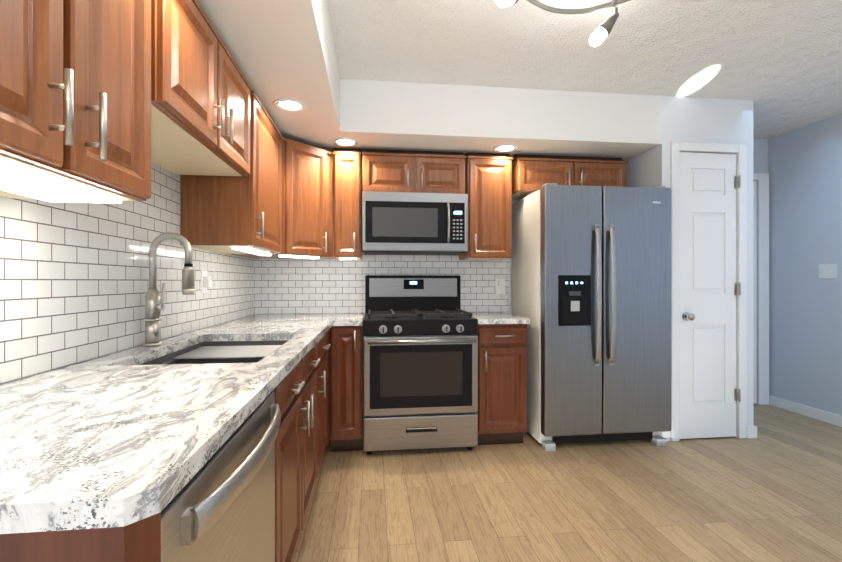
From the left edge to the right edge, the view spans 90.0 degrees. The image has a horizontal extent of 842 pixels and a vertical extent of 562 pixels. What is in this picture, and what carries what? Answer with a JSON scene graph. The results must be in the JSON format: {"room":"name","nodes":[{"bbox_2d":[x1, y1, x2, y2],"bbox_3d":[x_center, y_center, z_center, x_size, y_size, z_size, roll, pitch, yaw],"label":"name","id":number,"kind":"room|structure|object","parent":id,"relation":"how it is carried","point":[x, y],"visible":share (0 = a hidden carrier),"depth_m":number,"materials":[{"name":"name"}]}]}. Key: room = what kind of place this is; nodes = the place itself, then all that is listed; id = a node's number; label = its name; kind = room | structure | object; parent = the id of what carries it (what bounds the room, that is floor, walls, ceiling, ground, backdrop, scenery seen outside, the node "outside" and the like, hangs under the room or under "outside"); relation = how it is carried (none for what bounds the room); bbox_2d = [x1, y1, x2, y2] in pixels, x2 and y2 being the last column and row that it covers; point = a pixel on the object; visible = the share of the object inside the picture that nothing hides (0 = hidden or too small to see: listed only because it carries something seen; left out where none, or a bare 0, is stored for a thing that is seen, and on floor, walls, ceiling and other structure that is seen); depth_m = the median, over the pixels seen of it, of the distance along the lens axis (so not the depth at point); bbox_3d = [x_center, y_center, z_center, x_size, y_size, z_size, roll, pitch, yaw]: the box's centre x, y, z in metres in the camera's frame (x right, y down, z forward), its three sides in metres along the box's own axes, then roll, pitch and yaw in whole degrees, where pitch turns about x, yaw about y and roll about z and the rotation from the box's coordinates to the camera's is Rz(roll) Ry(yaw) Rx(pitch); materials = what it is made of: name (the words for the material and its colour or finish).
{"room":"kitchen","nodes":[
{"label":"kitchen","id":0,"kind":"room"},
{"bbox_2d":[0,96,841,440],"bbox_3d":[1.361,-0.091,0.306,4.890,2.500,7.120,0,0,-6],"label":"wall","id":1,"kind":"structure","parent":0,"point":[802,166],"depth_m":3.52,"materials":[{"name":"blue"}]},
{"bbox_2d":[0,0,150,202],"bbox_3d":[-0.835,-0.595,0.803,0.379,0.787,0.640,0,0,-6],"label":"upper cabinet","id":2,"kind":"object","parent":1,"relation":"attached to","point":[75,100],"visible":1,"depth_m":0.86,"materials":[{"name":"brown wood"}]},
{"bbox_2d":[0,162,255,383],"bbox_3d":[-1.133,-0.151,1.712,0.008,0.819,3.234,0,0,-6],"label":"tile backsplash","id":3,"kind":"structure","parent":1,"relation":"attached to","point":[74,282],"depth_m":1.42,"materials":[{"name":"white tile"}]},
{"bbox_2d":[201,250,214,292],"bbox_3d":[-1.163,-0.051,2.315,0.069,0.236,0.102,0,0,-6],"label":"charger","id":4,"kind":"object","parent":3,"relation":"attached to","point":[206,281],"visible":1,"depth_m":2.30,"materials":[{"name":"white plastic"}]},
{"bbox_2d":[151,0,251,176],"bbox_3d":[-0.924,-0.745,1.595,0.379,0.486,0.865,0,0,-6],"label":"upper cabinet","id":5,"kind":"object","parent":1,"relation":"attached to","point":[201,88],"visible":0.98,"depth_m":1.49,"materials":[{"name":"brown wood"}]},
{"bbox_2d":[180,90,281,255],"bbox_3d":[-1.014,-0.575,2.388,0.379,0.827,0.660,0,0,-6],"label":"upper cabinet","id":6,"kind":"object","parent":1,"relation":"attached to","point":[231,214],"visible":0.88,"depth_m":2.09,"materials":[{"name":"brown wood"}]},
{"bbox_2d":[232,137,335,258],"bbox_3d":[-0.958,-0.575,3.047,0.637,0.825,0.600,0,0,-6],"label":"upper cabinet","id":7,"kind":"object","parent":1,"relation":"attached to","point":[307,201],"visible":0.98,"depth_m":2.91,"materials":[{"name":"brown wood"}]},
{"bbox_2d":[333,148,361,259],"bbox_3d":[-0.552,-0.574,3.205,0.200,0.827,0.379,0,0,-6],"label":"upper cabinet","id":8,"kind":"object","parent":1,"relation":"attached to","point":[347,203],"visible":0.96,"depth_m":3.06,"materials":[{"name":"brown wood"}]},
{"bbox_2d":[256,251,508,313],"bbox_3d":[-0.273,-0.150,3.433,2.045,0.819,0.008,0,0,-6],"label":"tile backsplash","id":9,"kind":"structure","parent":1,"relation":"attached to","point":[283,286],"depth_m":3.39,"materials":[{"name":"white tile"}]},
{"bbox_2d":[495,279,504,293],"bbox_3d":[0.665,0.048,3.519,0.080,0.125,0.032,0,0,-6],"label":"outlet","id":10,"kind":"object","parent":9,"relation":"attached to","point":[499,286],"visible":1,"depth_m":3.53,"materials":[{"name":"white plastic"}]},
{"bbox_2d":[362,149,465,193],"bbox_3d":[-0.063,-0.815,3.261,0.772,0.345,0.379,0,0,-6],"label":"upper cabinet","id":11,"kind":"object","parent":1,"relation":"attached to","point":[411,171],"visible":0.92,"depth_m":3.12,"materials":[{"name":"brown wood"}]},
{"bbox_2d":[362,191,467,254],"bbox_3d":[-0.058,-0.426,3.217,0.768,0.428,0.463,0,0,-6],"label":"over-the-range microwave","id":12,"kind":"object","parent":11,"relation":"attached to","point":[402,223],"visible":1,"depth_m":3.04,"materials":[{"name":"silver metal"}]},
{"bbox_2d":[459,153,512,260],"bbox_3d":[0.509,-0.580,3.325,0.345,0.816,0.379,0,0,-6],"label":"upper cabinet","id":13,"kind":"object","parent":1,"relation":"attached to","point":[488,183],"visible":0.98,"depth_m":3.18,"materials":[{"name":"brown wood"}]},
{"bbox_2d":[512,154,627,199],"bbox_3d":[1.162,-0.837,3.399,0.890,0.301,0.379,0,0,-6],"label":"upper cabinet","id":14,"kind":"object","parent":1,"relation":"attached to","point":[531,174],"visible":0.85,"depth_m":3.25,"materials":[{"name":"brown wood"}]},
{"bbox_2d":[671,142,746,441],"bbox_3d":[2.105,0.077,3.067,0.598,2.164,0.111,0,0,-6],"label":"pantry door","id":15,"kind":"structure","parent":1,"relation":"in","point":[703,264],"depth_m":3.09,"materials":[{"name":"white wood"}]},
{"bbox_2d":[747,425,756,437],"bbox_3d":[2.431,1.118,3.496,0.021,0.084,0.778,0,0,-6],"label":"baseboard","id":16,"kind":"structure","parent":1,"relation":"attached to","point":[751,430],"depth_m":3.11,"materials":[{"name":"white wood"}]},
{"bbox_2d":[753,173,768,404],"bbox_3d":[2.835,0.075,3.917,0.872,2.170,0.033,0,0,-6],"label":"hall door","id":17,"kind":"structure","parent":1,"relation":"in","point":[760,288],"depth_m":3.95,"materials":[{"name":"white wood"}]},
{"bbox_2d":[769,395,841,426],"bbox_3d":[3.663,1.117,0.566,0.015,0.084,6.879,0,0,-6],"label":"baseboard","id":18,"kind":"structure","parent":1,"relation":"attached to","point":[821,415],"depth_m":3.61,"materials":[{"name":"white wood"}]},
{"bbox_2d":[819,264,836,278],"bbox_3d":[3.338,-0.080,3.458,0.011,0.120,0.140,0,0,-6],"label":"light switch","id":19,"kind":"object","parent":1,"relation":"attached to","point":[827,271],"visible":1,"depth_m":3.45,"materials":[{"name":"white plastic"}]},
{"bbox_2d":[197,0,661,160],"bbox_3d":[0.554,-1.165,0.142,3.010,0.349,6.735,0,0,-6],"label":"soffit","id":20,"kind":"structure","parent":0,"point":[278,49],"depth_m":2.85,"materials":[{"name":"white paint"}]},
{"bbox_2d":[273,98,306,111],"bbox_3d":[-0.734,-0.985,2.364,0.180,0.010,0.180,0,0,-6],"label":"recessed light","id":21,"kind":"object","parent":20,"relation":"in","point":[289,104],"visible":1,"depth_m":2.35,"materials":[{"name":"white"}]},
{"bbox_2d":[333,138,357,146],"bbox_3d":[-0.535,-0.984,2.990,0.180,0.010,0.180,0,0,-6],"label":"recessed light","id":22,"kind":"object","parent":20,"relation":"in","point":[347,142],"visible":0.98,"depth_m":2.98,"materials":[{"name":"white"}]},
{"bbox_2d":[493,144,517,151],"bbox_3d":[0.627,-0.984,3.129,0.180,0.010,0.180,0,0,-6],"label":"recessed light","id":23,"kind":"object","parent":20,"relation":"in","point":[505,148],"visible":0.98,"depth_m":3.12,"materials":[{"name":"white"}]},
{"bbox_2d":[294,404,841,561],"bbox_3d":[1.309,1.189,0.763,4.890,0.060,7.800,0,0,-6],"label":"floor","id":24,"kind":"structure","parent":0,"point":[772,492],"depth_m":2.21,"materials":[{"name":"wood"}]},
{"bbox_2d":[0,512,160,561],"bbox_3d":[-0.670,0.727,0.516,0.640,0.864,0.045,0,0,-6],"label":"cabinet end panel","id":25,"kind":"object","parent":24,"relation":"on","point":[139,541],"depth_m":0.52,"materials":[{"name":"brown wood"}]},
{"bbox_2d":[161,388,280,561],"bbox_3d":[-0.685,0.728,0.882,0.690,0.862,0.679,0,0,-6],"label":"dishwasher","id":26,"kind":"object","parent":24,"relation":"on","point":[220,507],"visible":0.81,"depth_m":0.84,"materials":[{"name":"grey metal"}]},
{"bbox_2d":[204,340,320,561],"bbox_3d":[-0.782,0.727,1.677,0.679,0.865,0.913,0,0,-6],"label":"base cabinet","id":27,"kind":"object","parent":24,"relation":"on","point":[295,391],"visible":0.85,"depth_m":1.57,"materials":[{"name":"brown wood"}]},
{"bbox_2d":[0,312,529,533],"bbox_3d":[-0.152,0.277,1.983,2.000,0.034,2.896,0,0,-6],"label":"countertop","id":28,"kind":"structure","parent":27,"relation":"on","point":[123,438],"depth_m":0.78,"materials":[{"name":"white stone"}]},
{"bbox_2d":[144,232,195,346],"bbox_3d":[-1.012,0.031,1.697,0.193,0.456,0.064,0,0,-6],"label":"faucet","id":29,"kind":"object","parent":28,"relation":"on","point":[154,305],"visible":1,"depth_m":1.68,"materials":[{"name":"silver metal"}]},
{"bbox_2d":[139,340,287,364],"bbox_3d":[-0.789,0.406,1.693,0.474,0.221,0.784,0,0,-6],"label":"undermount sink","id":30,"kind":"object","parent":28,"relation":"in","point":[207,352],"visible":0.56,"depth_m":1.92,"materials":[{"name":"grey metal"}]},
{"bbox_2d":[313,329,330,476],"bbox_3d":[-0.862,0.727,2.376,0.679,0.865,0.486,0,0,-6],"label":"base cabinet","id":31,"kind":"object","parent":24,"relation":"on","point":[320,369],"visible":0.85,"depth_m":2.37,"materials":[{"name":"brown wood"}]},
{"bbox_2d":[330,325,362,451],"bbox_3d":[-0.527,0.728,3.067,0.213,0.865,0.659,0,0,-6],"label":"base cabinet","id":32,"kind":"object","parent":24,"relation":"on","point":[346,389],"visible":0.96,"depth_m":2.79,"materials":[{"name":"brown wood"}]},
{"bbox_2d":[363,275,477,454],"bbox_3d":[-0.029,0.557,3.080,0.768,1.204,0.704,0,0,-6],"label":"gas range","id":33,"kind":"object","parent":24,"relation":"on","point":[420,362],"visible":1,"depth_m":2.80,"materials":[{"name":"silver metal"}]},
{"bbox_2d":[477,324,526,444],"bbox_3d":[0.533,0.728,3.187,0.357,0.865,0.659,0,0,-6],"label":"base cabinet","id":34,"kind":"object","parent":24,"relation":"on","point":[502,384],"visible":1,"depth_m":2.90,"materials":[{"name":"brown wood"}]},
{"bbox_2d":[512,183,671,450],"bbox_3d":[1.262,0.246,3.210,0.930,1.828,0.737,0,0,-6],"label":"refrigerator","id":35,"kind":"object","parent":24,"relation":"on","point":[591,283],"visible":1,"depth_m":2.90,"materials":[{"name":"grey metal"}]},
{"bbox_2d":[327,0,841,139],"bbox_3d":[1.309,-1.371,0.764,4.890,0.060,7.800,0,0,-6],"label":"ceiling","id":36,"kind":"structure","parent":0,"point":[778,63],"depth_m":2.43,"materials":[{"name":"white paint"}]},
{"bbox_2d":[496,0,630,45],"bbox_3d":[0.658,-1.208,1.773,0.849,0.264,0.332,0,0,-6],"label":"track light","id":37,"kind":"object","parent":36,"relation":"attached to","point":[600,34],"visible":1,"depth_m":1.90,"materials":[{"name":"silver metal"}]}
]}

